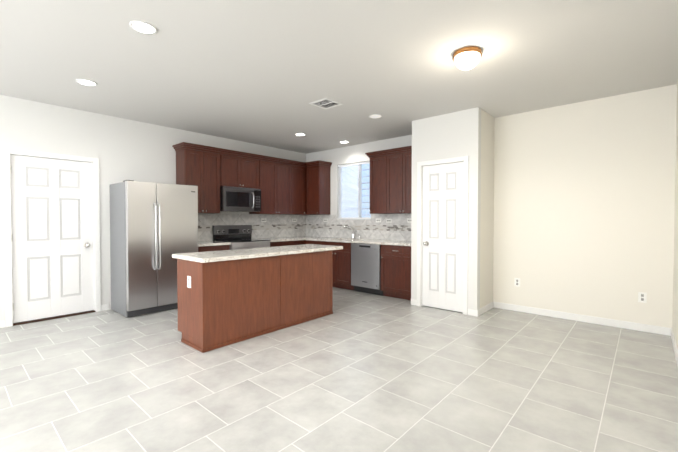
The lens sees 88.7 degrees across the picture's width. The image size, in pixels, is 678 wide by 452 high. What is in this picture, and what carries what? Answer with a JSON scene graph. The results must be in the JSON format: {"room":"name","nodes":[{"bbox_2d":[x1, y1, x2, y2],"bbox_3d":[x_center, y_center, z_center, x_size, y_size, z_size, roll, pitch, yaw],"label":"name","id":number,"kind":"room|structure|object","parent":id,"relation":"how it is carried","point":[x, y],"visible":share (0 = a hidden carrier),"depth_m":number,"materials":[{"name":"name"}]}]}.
{"room":"kitchen","nodes":[
{"label":"kitchen","id":0,"kind":"room"},
{"bbox_2d":[0,95,305,326],"bbox_3d":[-3.582,-0.178,4.557,0.120,2.720,8.740,1,1,41],"label":"wall","id":1,"kind":"structure","parent":0,"point":[122,149],"depth_m":4.83,"materials":[{"name":"white paint"}]},
{"bbox_2d":[0,320,4,327],"bbox_3d":[-5.126,1.174,2.729,0.013,0.085,3.617,1,1,41],"label":"baseboard","id":2,"kind":"structure","parent":1,"relation":"attached to","point":[2,323],"depth_m":4.06,"materials":[{"name":"white wood"}]},
{"bbox_2d":[2,148,100,326],"bbox_3d":[-3.639,0.131,4.449,0.177,2.106,0.953,1,1,41],"label":"door","id":3,"kind":"structure","parent":1,"relation":"in","point":[51,207],"depth_m":4.41,"materials":[{"name":"painted wood"},{"name":"satin nickel"}]},
{"bbox_2d":[176,146,223,213],"bbox_3d":[-2.266,-0.718,5.691,0.334,1.018,0.659,1,1,41],"label":"upper cabinet","id":4,"kind":"object","parent":1,"relation":"attached to","point":[209,171],"depth_m":5.55,"materials":[{"name":"brown wood"}]},
{"bbox_2d":[224,150,259,188],"bbox_3d":[-1.838,-0.957,6.173,0.334,0.558,0.766,1,1,41],"label":"upper cabinet","id":5,"kind":"object","parent":1,"relation":"attached to","point":[240,170],"depth_m":6.07,"materials":[{"name":"brown wood"}]},
{"bbox_2d":[220,186,260,211],"bbox_3d":[-1.789,-0.465,6.142,0.457,0.410,0.752,1,1,41],"label":"microwave","id":6,"kind":"object","parent":5,"relation":"attached to","point":[236,199],"visible":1,"depth_m":5.99,"materials":[{"name":"silver metal"}]},
{"bbox_2d":[198,214,305,240],"bbox_3d":[-1.675,0.009,6.623,0.008,0.467,2.820,1,1,41],"label":"tile backsplash","id":7,"kind":"structure","parent":1,"relation":"attached to","point":[275,226],"depth_m":6.76,"materials":[{"name":"white"}]},
{"bbox_2d":[249,158,295,213],"bbox_3d":[-1.331,-0.738,6.751,0.334,1.018,0.896,1,1,41],"label":"upper cabinet","id":8,"kind":"object","parent":1,"relation":"attached to","point":[277,179],"depth_m":6.67,"materials":[{"name":"brown wood"}]},
{"bbox_2d":[296,162,306,213],"bbox_3d":[-0.970,-0.746,7.162,0.334,1.018,0.434,1,1,41],"label":"upper cabinet","id":9,"kind":"object","parent":1,"relation":"attached to","point":[301,200],"depth_m":7.13,"materials":[{"name":"brown wood"}]},
{"bbox_2d":[0,287,677,451],"bbox_3d":[-1.331,1.244,2.599,6.120,0.050,8.740,1,1,41],"label":"floor","id":10,"kind":"structure","parent":0,"point":[356,371],"depth_m":2.65,"materials":[{"name":"tile"}]},
{"bbox_2d":[109,180,197,316],"bbox_3d":[-2.610,0.289,4.950,0.770,1.768,0.922,1,1,41],"label":"fridge","id":11,"kind":"object","parent":10,"relation":"on","point":[153,227],"visible":0.92,"depth_m":4.63,"materials":[{"name":"grey metal"}]},
{"bbox_2d":[198,245,228,251],"bbox_3d":[-2.176,0.731,5.596,0.632,0.856,0.596,1,1,41],"label":"base cabinet","id":12,"kind":"object","parent":10,"relation":"on","point":[212,248],"visible":0.04,"depth_m":5.41,"materials":[{"name":"brown wood"}]},
{"bbox_2d":[198,241,230,246],"bbox_3d":[-2.175,0.282,5.588,0.632,0.038,0.597,1,1,41],"label":"countertop","id":13,"kind":"structure","parent":12,"relation":"on","point":[207,243],"depth_m":5.50,"materials":[{"name":"stone"}]},
{"bbox_2d":[212,225,270,249],"bbox_3d":[-1.680,0.571,6.065,0.687,1.165,0.764,1,1,41],"label":"range","id":14,"kind":"object","parent":10,"relation":"on","point":[238,236],"visible":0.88,"depth_m":6.08,"materials":[{"name":"grey metal"}]},
{"bbox_2d":[177,252,332,352],"bbox_3d":[-0.906,0.757,4.157,0.587,0.856,1.827,1,1,41],"label":"kitchen island","id":15,"kind":"object","parent":10,"relation":"on","point":[226,297],"depth_m":3.67,"materials":[{"name":"brown wood"}]},
{"bbox_2d":[172,244,342,263],"bbox_3d":[-0.857,0.306,4.210,0.659,0.040,2.007,1,1,41],"label":"island countertop","id":16,"kind":"structure","parent":15,"relation":"on","point":[250,253],"depth_m":3.84,"materials":[{"name":"beige stone"}]},
{"bbox_2d":[270,241,293,246],"bbox_3d":[-1.301,0.712,6.612,0.599,0.856,0.548,1,1,41],"label":"base cabinet","id":17,"kind":"object","parent":10,"relation":"on","point":[286,243],"depth_m":6.44,"materials":[{"name":"brown wood"}]},
{"bbox_2d":[256,237,304,241],"bbox_3d":[-1.191,0.261,6.699,0.638,0.038,0.840,1,1,41],"label":"countertop","id":18,"kind":"structure","parent":17,"relation":"on","point":[279,239],"depth_m":6.71,"materials":[{"name":"stone"}]},
{"bbox_2d":[294,240,305,244],"bbox_3d":[-1.059,0.707,6.887,0.599,0.856,0.427,1,1,41],"label":"base cabinet","id":19,"kind":"object","parent":10,"relation":"on","point":[300,242],"depth_m":6.78,"materials":[{"name":"brown wood"}]},
{"bbox_2d":[306,240,353,289],"bbox_3d":[-0.046,0.710,6.697,1.164,0.856,0.632,1,1,41],"label":"base cabinet","id":20,"kind":"object","parent":10,"relation":"on","point":[342,268],"visible":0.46,"depth_m":6.26,"materials":[{"name":"brown wood"}]},
{"bbox_2d":[351,243,382,295],"bbox_3d":[0.629,0.723,6.106,0.608,0.852,0.592,1,1,41],"label":"dishwasher","id":21,"kind":"object","parent":10,"relation":"on","point":[365,268],"visible":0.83,"depth_m":5.88,"materials":[{"name":"silver metal"}]},
{"bbox_2d":[381,245,410,299],"bbox_3d":[1.101,0.729,5.686,0.641,0.856,0.632,1,1,41],"label":"base cabinet","id":22,"kind":"object","parent":10,"relation":"on","point":[395,271],"visible":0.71,"depth_m":5.50,"materials":[{"name":"brown wood"}]},
{"bbox_2d":[297,236,410,245],"bbox_3d":[0.199,0.348,6.466,3.034,0.204,0.646,1,1,41],"label":"countertop","id":23,"kind":"structure","parent":22,"relation":"on","point":[364,241],"depth_m":6.07,"materials":[{"name":"stone"}]},
{"bbox_2d":[340,226,356,237],"bbox_3d":[0.188,0.119,6.672,0.276,0.243,0.240,1,1,41],"label":"faucet","id":24,"kind":"object","parent":23,"relation":"on","point":[353,234],"visible":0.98,"depth_m":6.69,"materials":[{"name":"silver metal"}]},
{"bbox_2d":[0,0,677,153],"bbox_3d":[-1.331,-1.526,2.548,6.120,0.050,8.740,1,1,41],"label":"ceiling","id":25,"kind":"structure","parent":0,"point":[263,72],"depth_m":3.15,"materials":[{"name":"white paint"}]},
{"bbox_2d":[76,79,96,85],"bbox_3d":[-2.671,-1.518,3.675,0.184,0.006,0.184,1,1,41],"label":"recessed light","id":26,"kind":"object","parent":25,"relation":"in","point":[86,82],"visible":0.98,"depth_m":3.67,"materials":[{"name":"white plastic"}]},
{"bbox_2d":[129,20,156,34],"bbox_3d":[-1.478,-1.499,2.624,0.184,0.006,0.184,1,1,41],"label":"recessed light","id":27,"kind":"object","parent":25,"relation":"in","point":[142,27],"visible":1,"depth_m":2.62,"materials":[{"name":"white"}]},
{"bbox_2d":[309,98,342,108],"bbox_3d":[-0.162,-1.530,4.350,0.300,0.008,0.300,1,1,41],"label":"ceiling vent","id":28,"kind":"object","parent":25,"relation":"in","point":[326,103],"visible":1,"depth_m":4.34,"materials":[{"name":"white metal"}]},
{"bbox_2d":[369,114,381,118],"bbox_3d":[0.513,-1.541,4.881,0.184,0.006,0.184,1,1,41],"label":"recessed light","id":29,"kind":"object","parent":25,"relation":"in","point":[374,116],"visible":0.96,"depth_m":4.88,"materials":[{"name":"white"}]},
{"bbox_2d":[453,46,481,69],"bbox_3d":[1.118,-1.440,3.029,0.242,0.138,0.242,1,1,41],"label":"flush-mount dome light","id":30,"kind":"object","parent":25,"relation":"attached to","point":[467,58],"visible":1,"depth_m":2.96,"materials":[{"name":"white glass"}]},
{"bbox_2d":[306,135,411,240],"bbox_3d":[0.454,-0.219,6.745,3.040,2.720,0.120,1,1,41],"label":"wall","id":31,"kind":"structure","parent":0,"point":[336,157],"depth_m":6.96,"materials":[{"name":"white paint"}]},
{"bbox_2d":[306,160,331,214],"bbox_3d":[-0.432,-0.773,7.177,0.444,1.072,0.382,1,1,41],"label":"upper cabinet","id":32,"kind":"object","parent":31,"relation":"attached to","point":[318,186],"visible":1,"depth_m":7.08,"materials":[{"name":"brown wood"}]},
{"bbox_2d":[337,161,370,218],"bbox_3d":[0.317,-0.686,6.852,0.866,1.106,0.111,1,1,41],"label":"window","id":33,"kind":"structure","parent":31,"relation":"in","point":[359,209],"depth_m":6.88,"materials":[{"name":"white"}]},
{"bbox_2d":[306,214,410,240],"bbox_3d":[0.410,0.008,6.700,3.035,0.467,0.008,1,1,41],"label":"tile backsplash","id":34,"kind":"structure","parent":31,"relation":"attached to","point":[397,228],"depth_m":6.64,"materials":[{"name":"white"}]},
{"bbox_2d":[365,146,411,213],"bbox_3d":[1.007,-0.749,5.908,1.112,1.072,0.382,1,1,41],"label":"upper cabinet","id":35,"kind":"object","parent":31,"relation":"attached to","point":[390,181],"visible":0.79,"depth_m":5.84,"materials":[{"name":"brown wood"}]},
{"bbox_2d":[411,120,417,299],"bbox_3d":[1.392,-0.195,5.435,0.100,2.720,0.844,1,1,41],"label":"wall","id":36,"kind":"structure","parent":0,"point":[414,213],"depth_m":5.12,"materials":[{"name":"white paint"}]},
{"bbox_2d":[418,107,480,309],"bbox_3d":[1.510,-0.183,4.835,0.870,2.720,0.100,1,1,41],"label":"wall","id":37,"kind":"structure","parent":0,"point":[452,135],"depth_m":4.59,"materials":[{"name":"white paint"}]},
{"bbox_2d":[417,156,468,314],"bbox_3d":[1.451,0.123,4.863,0.750,2.106,0.177,1,1,41],"label":"pantry door","id":38,"kind":"structure","parent":37,"relation":"in","point":[442,226],"depth_m":4.85,"materials":[{"name":"white wood"}]},
{"bbox_2d":[480,109,494,307],"bbox_3d":[2.009,-0.183,4.819,0.100,2.720,0.537,1,1,41],"label":"wall","id":39,"kind":"structure","parent":0,"point":[487,210],"depth_m":4.77,"materials":[{"name":"white paint"}]},
{"bbox_2d":[474,302,493,316],"bbox_3d":[2.003,1.136,4.766,0.033,0.085,0.637,1,1,41],"label":"baseboard","id":40,"kind":"structure","parent":39,"relation":"attached to","point":[489,306],"depth_m":4.68,"materials":[{"name":"white wood"}]},
{"bbox_2d":[493,84,676,327],"bbox_3d":[3.010,-0.175,4.375,1.990,2.720,0.120,1,1,41],"label":"wall","id":41,"kind":"structure","parent":0,"point":[584,202],"depth_m":4.24,"materials":[{"name":"white paint"}]},
{"bbox_2d":[514,278,519,286],"bbox_3d":[2.460,0.778,4.789,0.072,0.115,0.008,1,1,41],"label":"outlet","id":42,"kind":"object","parent":41,"relation":"attached to","point":[517,282],"visible":1,"depth_m":4.79,"materials":[{"name":"white plastic"}]},
{"bbox_2d":[494,302,669,335],"bbox_3d":[2.910,1.143,4.399,1.840,0.085,0.013,1,1,41],"label":"baseboard","id":43,"kind":"structure","parent":41,"relation":"attached to","point":[600,321],"depth_m":4.26,"materials":[{"name":"white wood"}]},
{"bbox_2d":[638,292,646,302],"bbox_3d":[3.435,0.809,3.929,0.072,0.115,0.008,1,1,41],"label":"outlet","id":44,"kind":"object","parent":41,"relation":"attached to","point":[642,297],"visible":1,"depth_m":3.93,"materials":[{"name":"white plastic"}]},
{"bbox_2d":[672,81,677,348],"bbox_3d":[0.850,-0.103,0.512,0.120,2.720,8.533,1,1,41],"label":"wall","id":45,"kind":"structure","parent":0,"point":[675,303],"depth_m":3.53,"materials":[{"name":"white paint"}]},
{"bbox_2d":[669,328,677,365],"bbox_3d":[0.840,1.213,0.626,0.013,0.085,8.413,1,1,41],"label":"baseboard","id":46,"kind":"structure","parent":45,"relation":"attached to","point":[671,333],"depth_m":3.34,"materials":[{"name":"white wood"}]},
{"label":"outside","id":47,"kind":"structure","parent":0,"visible":0},
{"bbox_2d":[342,164,369,216],"bbox_3d":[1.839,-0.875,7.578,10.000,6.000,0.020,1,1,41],"label":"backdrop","id":48,"kind":"structure","parent":47,"point":[363,184],"depth_m":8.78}
]}

